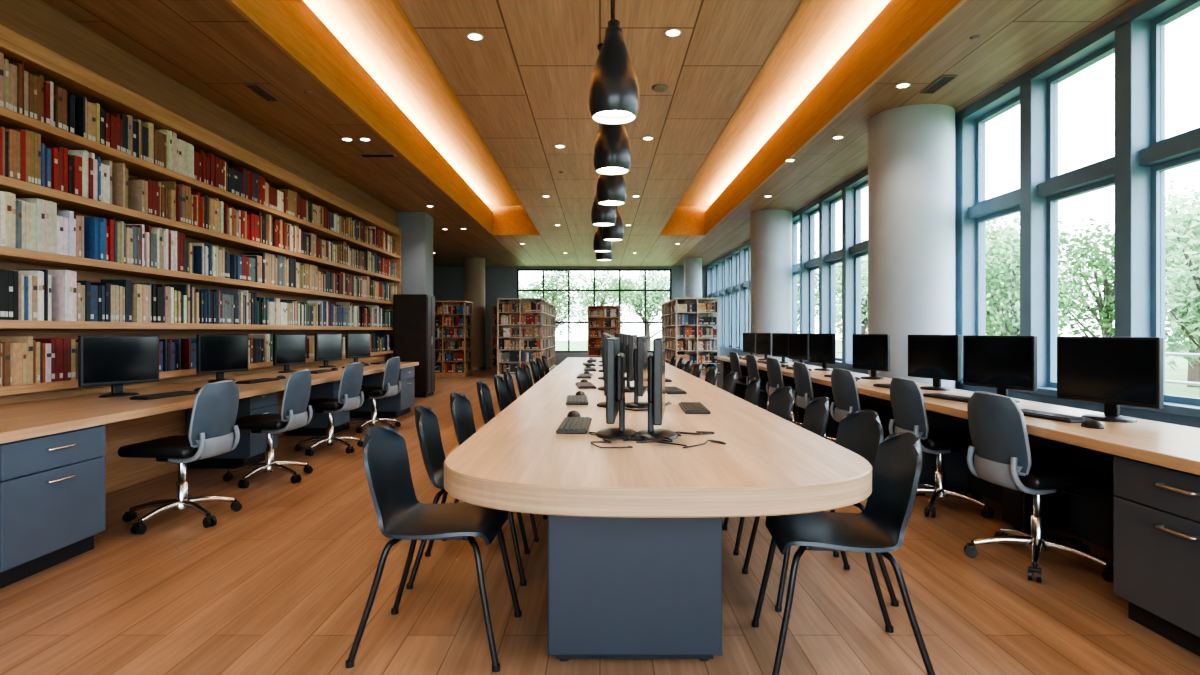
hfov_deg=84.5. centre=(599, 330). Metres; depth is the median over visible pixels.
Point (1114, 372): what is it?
computer monitor
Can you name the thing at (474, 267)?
column
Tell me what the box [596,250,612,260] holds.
pendant lamp
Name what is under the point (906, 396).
office chair
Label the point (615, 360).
computer monitor
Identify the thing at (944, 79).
ceiling vent
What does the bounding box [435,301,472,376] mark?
bookcase
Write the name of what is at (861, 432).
shell chair
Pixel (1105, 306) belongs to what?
tree
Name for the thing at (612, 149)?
pendant lamp
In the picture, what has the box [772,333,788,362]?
computer monitor
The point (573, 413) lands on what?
computer mouse
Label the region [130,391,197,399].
keyboard
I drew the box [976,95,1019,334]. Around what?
window
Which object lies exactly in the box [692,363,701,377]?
shell chair
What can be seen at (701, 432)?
cable
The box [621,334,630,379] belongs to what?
computer monitor
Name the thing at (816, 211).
window
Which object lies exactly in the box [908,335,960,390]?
computer monitor
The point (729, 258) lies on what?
window
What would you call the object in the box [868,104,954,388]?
column
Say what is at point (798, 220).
window
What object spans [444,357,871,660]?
table
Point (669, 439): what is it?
cable
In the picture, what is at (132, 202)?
built-in bookcase
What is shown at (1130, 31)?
window frame
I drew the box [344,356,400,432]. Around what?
office chair
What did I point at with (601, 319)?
bookcase
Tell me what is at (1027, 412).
keyboard
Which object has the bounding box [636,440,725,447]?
cable
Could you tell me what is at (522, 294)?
tree
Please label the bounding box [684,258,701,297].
column
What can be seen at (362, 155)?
ceiling vent
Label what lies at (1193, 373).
tree
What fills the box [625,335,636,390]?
computer monitor
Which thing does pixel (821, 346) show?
computer monitor
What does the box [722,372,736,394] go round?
shell chair
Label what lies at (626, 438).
cable
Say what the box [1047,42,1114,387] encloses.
window
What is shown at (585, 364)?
keyboard
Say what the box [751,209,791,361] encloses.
column
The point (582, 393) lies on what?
computer mouse
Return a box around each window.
[517,269,671,351]
[723,262,723,345]
[729,258,730,346]
[737,253,738,347]
[745,248,747,332]
[793,219,799,332]
[810,208,818,332]
[830,195,841,360]
[855,181,867,333]
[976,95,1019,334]
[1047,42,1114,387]
[1151,0,1199,405]
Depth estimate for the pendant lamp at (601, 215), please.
5.14 m
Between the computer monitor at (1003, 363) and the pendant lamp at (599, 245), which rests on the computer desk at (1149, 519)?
the computer monitor at (1003, 363)
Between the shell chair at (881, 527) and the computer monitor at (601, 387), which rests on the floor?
the shell chair at (881, 527)
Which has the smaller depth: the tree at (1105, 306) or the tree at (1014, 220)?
the tree at (1105, 306)
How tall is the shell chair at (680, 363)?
0.826 m
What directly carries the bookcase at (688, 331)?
on the floor
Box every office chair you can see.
[118,380,241,534]
[223,369,312,487]
[294,362,363,455]
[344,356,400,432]
[730,351,748,384]
[746,354,792,419]
[766,357,802,425]
[793,361,836,441]
[830,368,894,428]
[889,376,994,517]
[964,391,1112,581]
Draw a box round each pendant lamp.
[589,0,638,124]
[591,43,615,225]
[593,0,630,174]
[593,226,611,251]
[596,174,626,205]
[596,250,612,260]
[602,206,623,240]
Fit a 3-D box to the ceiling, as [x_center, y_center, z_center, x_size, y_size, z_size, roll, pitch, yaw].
[-1.250,-2.673,10.000,10.500,0.854,26.000,0,0,0]
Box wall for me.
[433,266,705,364]
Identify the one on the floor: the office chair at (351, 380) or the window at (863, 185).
the office chair at (351, 380)
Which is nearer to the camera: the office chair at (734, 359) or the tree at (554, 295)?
the office chair at (734, 359)
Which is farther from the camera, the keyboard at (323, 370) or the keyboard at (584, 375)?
the keyboard at (323, 370)
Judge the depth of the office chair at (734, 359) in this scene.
9.93 m
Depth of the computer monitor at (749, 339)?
11.46 m
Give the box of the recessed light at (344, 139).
[341,137,352,140]
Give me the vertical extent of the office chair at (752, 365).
0.882 m
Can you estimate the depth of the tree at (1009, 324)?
15.64 m
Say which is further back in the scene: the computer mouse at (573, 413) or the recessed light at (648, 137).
the recessed light at (648, 137)
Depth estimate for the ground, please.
30.74 m
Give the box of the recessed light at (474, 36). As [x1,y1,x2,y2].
[466,32,483,40]
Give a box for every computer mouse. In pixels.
[567,410,580,417]
[575,391,584,395]
[1081,420,1103,428]
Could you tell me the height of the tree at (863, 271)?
4.938 m
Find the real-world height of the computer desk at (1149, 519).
0.740 m
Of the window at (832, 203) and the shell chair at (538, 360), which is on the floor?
the shell chair at (538, 360)
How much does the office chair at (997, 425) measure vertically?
0.882 m
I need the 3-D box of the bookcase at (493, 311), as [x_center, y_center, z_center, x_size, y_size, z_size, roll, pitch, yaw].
[-3.125,0.200,21.100,0.350,2.000,2.200,0,0,0]
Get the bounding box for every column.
[464,257,485,369]
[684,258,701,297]
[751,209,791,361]
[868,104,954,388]
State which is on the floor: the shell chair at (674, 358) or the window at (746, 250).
the shell chair at (674, 358)
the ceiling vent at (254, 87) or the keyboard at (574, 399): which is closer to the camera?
the keyboard at (574, 399)
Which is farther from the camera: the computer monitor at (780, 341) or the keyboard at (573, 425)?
the computer monitor at (780, 341)
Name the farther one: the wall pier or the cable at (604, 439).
the wall pier
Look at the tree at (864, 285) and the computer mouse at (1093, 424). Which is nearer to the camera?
the computer mouse at (1093, 424)
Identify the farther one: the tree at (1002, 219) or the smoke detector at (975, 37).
the tree at (1002, 219)
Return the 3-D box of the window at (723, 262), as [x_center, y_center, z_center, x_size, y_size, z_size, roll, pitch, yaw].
[3.870,-0.840,20.190,0.060,2.640,0.920,0,0,0]
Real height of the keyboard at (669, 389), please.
0.021 m
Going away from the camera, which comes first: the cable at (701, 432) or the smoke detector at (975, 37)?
the cable at (701, 432)
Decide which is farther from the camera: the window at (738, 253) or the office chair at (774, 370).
the window at (738, 253)
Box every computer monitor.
[78,335,158,397]
[196,334,247,382]
[273,334,305,372]
[314,333,341,367]
[346,333,369,363]
[596,337,636,439]
[597,336,625,407]
[598,334,602,371]
[598,335,610,389]
[619,334,622,352]
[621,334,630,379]
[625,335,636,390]
[625,336,647,408]
[636,337,677,439]
[743,333,755,356]
[756,333,771,359]
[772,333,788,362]
[789,333,808,365]
[809,333,834,370]
[853,334,889,379]
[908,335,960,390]
[963,335,1036,402]
[1057,336,1163,422]
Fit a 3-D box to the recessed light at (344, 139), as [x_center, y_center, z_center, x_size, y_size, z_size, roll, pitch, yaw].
[-2.965,-2.246,7.734,0.132,0.008,0.132,0,0,0]
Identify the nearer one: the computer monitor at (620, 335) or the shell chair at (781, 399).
the shell chair at (781, 399)
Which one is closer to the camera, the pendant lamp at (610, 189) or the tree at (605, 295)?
the pendant lamp at (610, 189)
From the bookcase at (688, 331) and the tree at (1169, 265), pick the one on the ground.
the tree at (1169, 265)
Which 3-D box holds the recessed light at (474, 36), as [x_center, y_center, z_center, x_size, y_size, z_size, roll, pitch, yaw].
[-0.953,-2.246,5.034,0.132,0.008,0.132,0,0,0]
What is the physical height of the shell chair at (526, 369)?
0.826 m
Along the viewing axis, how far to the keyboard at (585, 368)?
7.56 m
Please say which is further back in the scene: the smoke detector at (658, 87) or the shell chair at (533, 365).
the shell chair at (533, 365)
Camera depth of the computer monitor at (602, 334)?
7.26 m
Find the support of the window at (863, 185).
in the window frame at (1130, 31)
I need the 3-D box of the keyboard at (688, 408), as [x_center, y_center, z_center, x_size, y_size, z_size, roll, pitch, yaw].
[0.550,0.450,3.870,0.140,0.021,0.440,0,0,2]
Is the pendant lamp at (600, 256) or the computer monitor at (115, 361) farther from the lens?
the pendant lamp at (600, 256)
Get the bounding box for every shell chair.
[345,426,521,671]
[406,405,529,588]
[442,392,547,541]
[476,381,494,423]
[494,375,509,411]
[503,370,516,403]
[515,366,527,395]
[522,363,532,388]
[530,360,539,383]
[536,358,544,379]
[542,355,549,374]
[670,355,676,366]
[677,358,683,369]
[684,360,691,373]
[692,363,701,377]
[705,367,716,385]
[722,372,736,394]
[722,397,838,556]
[742,410,898,611]
[744,379,760,405]
[752,432,934,674]
[768,386,792,420]
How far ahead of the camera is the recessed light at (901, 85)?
6.03 m
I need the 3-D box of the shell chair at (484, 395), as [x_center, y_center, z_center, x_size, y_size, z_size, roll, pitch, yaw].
[-0.642,0.787,4.950,0.561,0.826,0.474,0,0,-2]
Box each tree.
[519,282,534,297]
[527,271,592,341]
[565,271,635,333]
[608,271,669,350]
[798,258,818,332]
[815,236,867,332]
[836,255,867,341]
[861,258,867,333]
[986,213,1019,334]
[986,218,1068,331]
[986,226,1019,335]
[986,227,1106,335]
[1058,218,1180,336]
[1093,180,1199,386]
[1165,192,1199,369]
[1165,193,1199,279]
[1165,239,1199,386]
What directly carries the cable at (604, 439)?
on the table at (635, 533)
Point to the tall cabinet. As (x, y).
(413, 314)
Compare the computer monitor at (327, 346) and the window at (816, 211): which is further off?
the window at (816, 211)
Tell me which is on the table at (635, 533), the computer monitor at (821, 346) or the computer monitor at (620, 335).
the computer monitor at (620, 335)
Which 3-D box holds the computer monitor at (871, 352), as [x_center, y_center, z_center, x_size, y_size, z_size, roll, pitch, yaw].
[2.619,0.245,6.355,0.188,0.430,0.530,0,0,-14]
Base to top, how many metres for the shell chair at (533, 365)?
0.826 m
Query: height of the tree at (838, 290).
6.910 m
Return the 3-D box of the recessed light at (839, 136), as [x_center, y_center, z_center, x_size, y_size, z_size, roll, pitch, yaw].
[2.760,-2.246,7.655,0.132,0.008,0.132,0,0,0]
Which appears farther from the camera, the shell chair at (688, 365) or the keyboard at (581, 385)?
the shell chair at (688, 365)
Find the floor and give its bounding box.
[0,365,1199,674]
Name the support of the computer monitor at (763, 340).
on the computer desk at (1149, 519)
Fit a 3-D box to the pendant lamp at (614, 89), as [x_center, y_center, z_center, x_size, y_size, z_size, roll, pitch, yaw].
[0.055,-1.545,2.600,0.200,1.410,0.200,0,0,0]
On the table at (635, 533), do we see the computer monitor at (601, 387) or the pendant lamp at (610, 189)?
the computer monitor at (601, 387)
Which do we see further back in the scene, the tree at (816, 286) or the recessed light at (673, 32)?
the tree at (816, 286)
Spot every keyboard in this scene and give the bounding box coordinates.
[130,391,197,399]
[235,378,279,383]
[310,369,331,373]
[370,361,386,363]
[556,417,591,433]
[566,395,587,404]
[575,382,595,388]
[577,373,592,377]
[582,363,595,365]
[584,367,595,370]
[665,386,686,393]
[679,402,710,413]
[873,384,921,389]
[923,393,969,402]
[1021,409,1092,422]
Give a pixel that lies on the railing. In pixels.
(1166, 353)
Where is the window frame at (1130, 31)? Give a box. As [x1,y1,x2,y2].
[706,0,1199,427]
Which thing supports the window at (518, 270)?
in the wall
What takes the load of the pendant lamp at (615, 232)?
hanging from the ceiling
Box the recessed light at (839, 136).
[832,135,843,138]
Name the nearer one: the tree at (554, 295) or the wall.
the wall
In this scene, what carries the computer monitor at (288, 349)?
on the computer desk at (60, 460)
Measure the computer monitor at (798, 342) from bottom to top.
0.430 m
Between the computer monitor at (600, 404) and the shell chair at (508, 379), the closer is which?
the computer monitor at (600, 404)
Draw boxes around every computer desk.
[0,362,418,588]
[714,356,1199,656]
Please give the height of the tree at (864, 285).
4.808 m
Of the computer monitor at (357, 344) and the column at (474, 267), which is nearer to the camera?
the computer monitor at (357, 344)
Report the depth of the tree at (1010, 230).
22.85 m
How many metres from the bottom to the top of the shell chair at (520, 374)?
0.826 m
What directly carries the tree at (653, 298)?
on the ground
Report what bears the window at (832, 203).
in the window frame at (1130, 31)
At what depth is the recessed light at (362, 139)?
7.73 m
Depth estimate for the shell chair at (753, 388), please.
5.27 m
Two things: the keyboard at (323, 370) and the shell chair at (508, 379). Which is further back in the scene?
the keyboard at (323, 370)
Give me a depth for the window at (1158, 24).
4.55 m
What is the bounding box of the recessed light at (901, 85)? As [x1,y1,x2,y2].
[895,82,910,88]
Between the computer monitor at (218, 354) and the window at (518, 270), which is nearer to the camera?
the computer monitor at (218, 354)
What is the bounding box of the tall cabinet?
[393,294,434,397]
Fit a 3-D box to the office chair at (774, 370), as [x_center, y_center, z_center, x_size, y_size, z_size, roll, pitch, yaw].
[2.306,0.758,7.867,0.658,0.882,0.647,0,0,-8]
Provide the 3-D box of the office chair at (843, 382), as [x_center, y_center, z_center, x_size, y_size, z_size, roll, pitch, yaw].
[2.306,0.758,5.637,0.658,0.882,0.647,0,0,-8]
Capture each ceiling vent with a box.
[243,83,279,100]
[359,154,396,156]
[920,75,957,93]
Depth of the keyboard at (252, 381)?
5.86 m
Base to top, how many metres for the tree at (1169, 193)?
7.182 m
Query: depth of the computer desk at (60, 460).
3.62 m
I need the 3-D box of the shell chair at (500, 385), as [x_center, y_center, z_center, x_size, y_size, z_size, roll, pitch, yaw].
[-0.622,0.787,5.620,0.561,0.826,0.474,0,0,0]
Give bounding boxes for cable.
[590,437,632,447]
[623,435,647,440]
[625,401,669,410]
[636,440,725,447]
[646,437,672,441]
[675,431,714,434]
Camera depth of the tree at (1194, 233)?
9.83 m
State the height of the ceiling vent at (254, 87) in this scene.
0.016 m
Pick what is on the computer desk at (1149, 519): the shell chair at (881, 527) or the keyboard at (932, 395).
the keyboard at (932, 395)
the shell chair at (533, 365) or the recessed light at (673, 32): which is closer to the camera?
the recessed light at (673, 32)
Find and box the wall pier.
[398,212,432,295]
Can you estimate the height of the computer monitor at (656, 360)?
0.430 m
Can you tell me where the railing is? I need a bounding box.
[836,340,1199,385]
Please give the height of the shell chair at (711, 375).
0.826 m
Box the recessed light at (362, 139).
[359,137,370,140]
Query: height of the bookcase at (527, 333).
2.040 m
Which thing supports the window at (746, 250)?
in the window frame at (1130, 31)
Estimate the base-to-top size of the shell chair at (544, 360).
0.826 m
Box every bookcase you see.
[0,0,400,404]
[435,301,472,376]
[491,305,502,370]
[497,298,554,377]
[588,306,619,356]
[662,298,718,379]
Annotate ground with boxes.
[555,340,1199,397]
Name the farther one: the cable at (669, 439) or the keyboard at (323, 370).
the keyboard at (323, 370)
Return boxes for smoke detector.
[652,84,667,91]
[970,35,979,39]
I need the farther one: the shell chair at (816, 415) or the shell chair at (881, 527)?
the shell chair at (816, 415)
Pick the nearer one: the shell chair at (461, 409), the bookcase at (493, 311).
the shell chair at (461, 409)
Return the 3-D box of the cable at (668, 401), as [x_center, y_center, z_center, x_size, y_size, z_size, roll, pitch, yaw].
[0.331,0.456,4.010,0.524,0.006,0.244,0,0,-41]
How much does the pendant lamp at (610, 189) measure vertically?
1.410 m
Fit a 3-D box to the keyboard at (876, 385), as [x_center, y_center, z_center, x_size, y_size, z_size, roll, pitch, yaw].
[2.380,0.450,5.300,0.140,0.021,0.440,0,0,-9]
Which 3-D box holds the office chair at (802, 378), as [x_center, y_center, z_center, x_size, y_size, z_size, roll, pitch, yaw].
[2.307,0.758,6.767,0.658,0.882,0.647,0,0,-4]
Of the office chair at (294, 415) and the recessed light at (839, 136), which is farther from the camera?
the recessed light at (839, 136)
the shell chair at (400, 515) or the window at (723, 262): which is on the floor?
the shell chair at (400, 515)
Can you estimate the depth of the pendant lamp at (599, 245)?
6.88 m
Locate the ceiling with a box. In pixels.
[41,0,1142,265]
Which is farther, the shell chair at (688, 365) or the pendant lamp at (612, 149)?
the shell chair at (688, 365)
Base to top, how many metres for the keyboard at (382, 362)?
0.021 m
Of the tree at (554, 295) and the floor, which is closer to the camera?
the floor
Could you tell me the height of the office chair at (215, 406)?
0.882 m
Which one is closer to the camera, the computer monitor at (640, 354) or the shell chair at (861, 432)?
the shell chair at (861, 432)
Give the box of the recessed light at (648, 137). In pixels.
[642,136,653,139]
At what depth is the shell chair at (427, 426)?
3.32 m
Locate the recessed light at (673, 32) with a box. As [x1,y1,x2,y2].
[664,28,681,36]

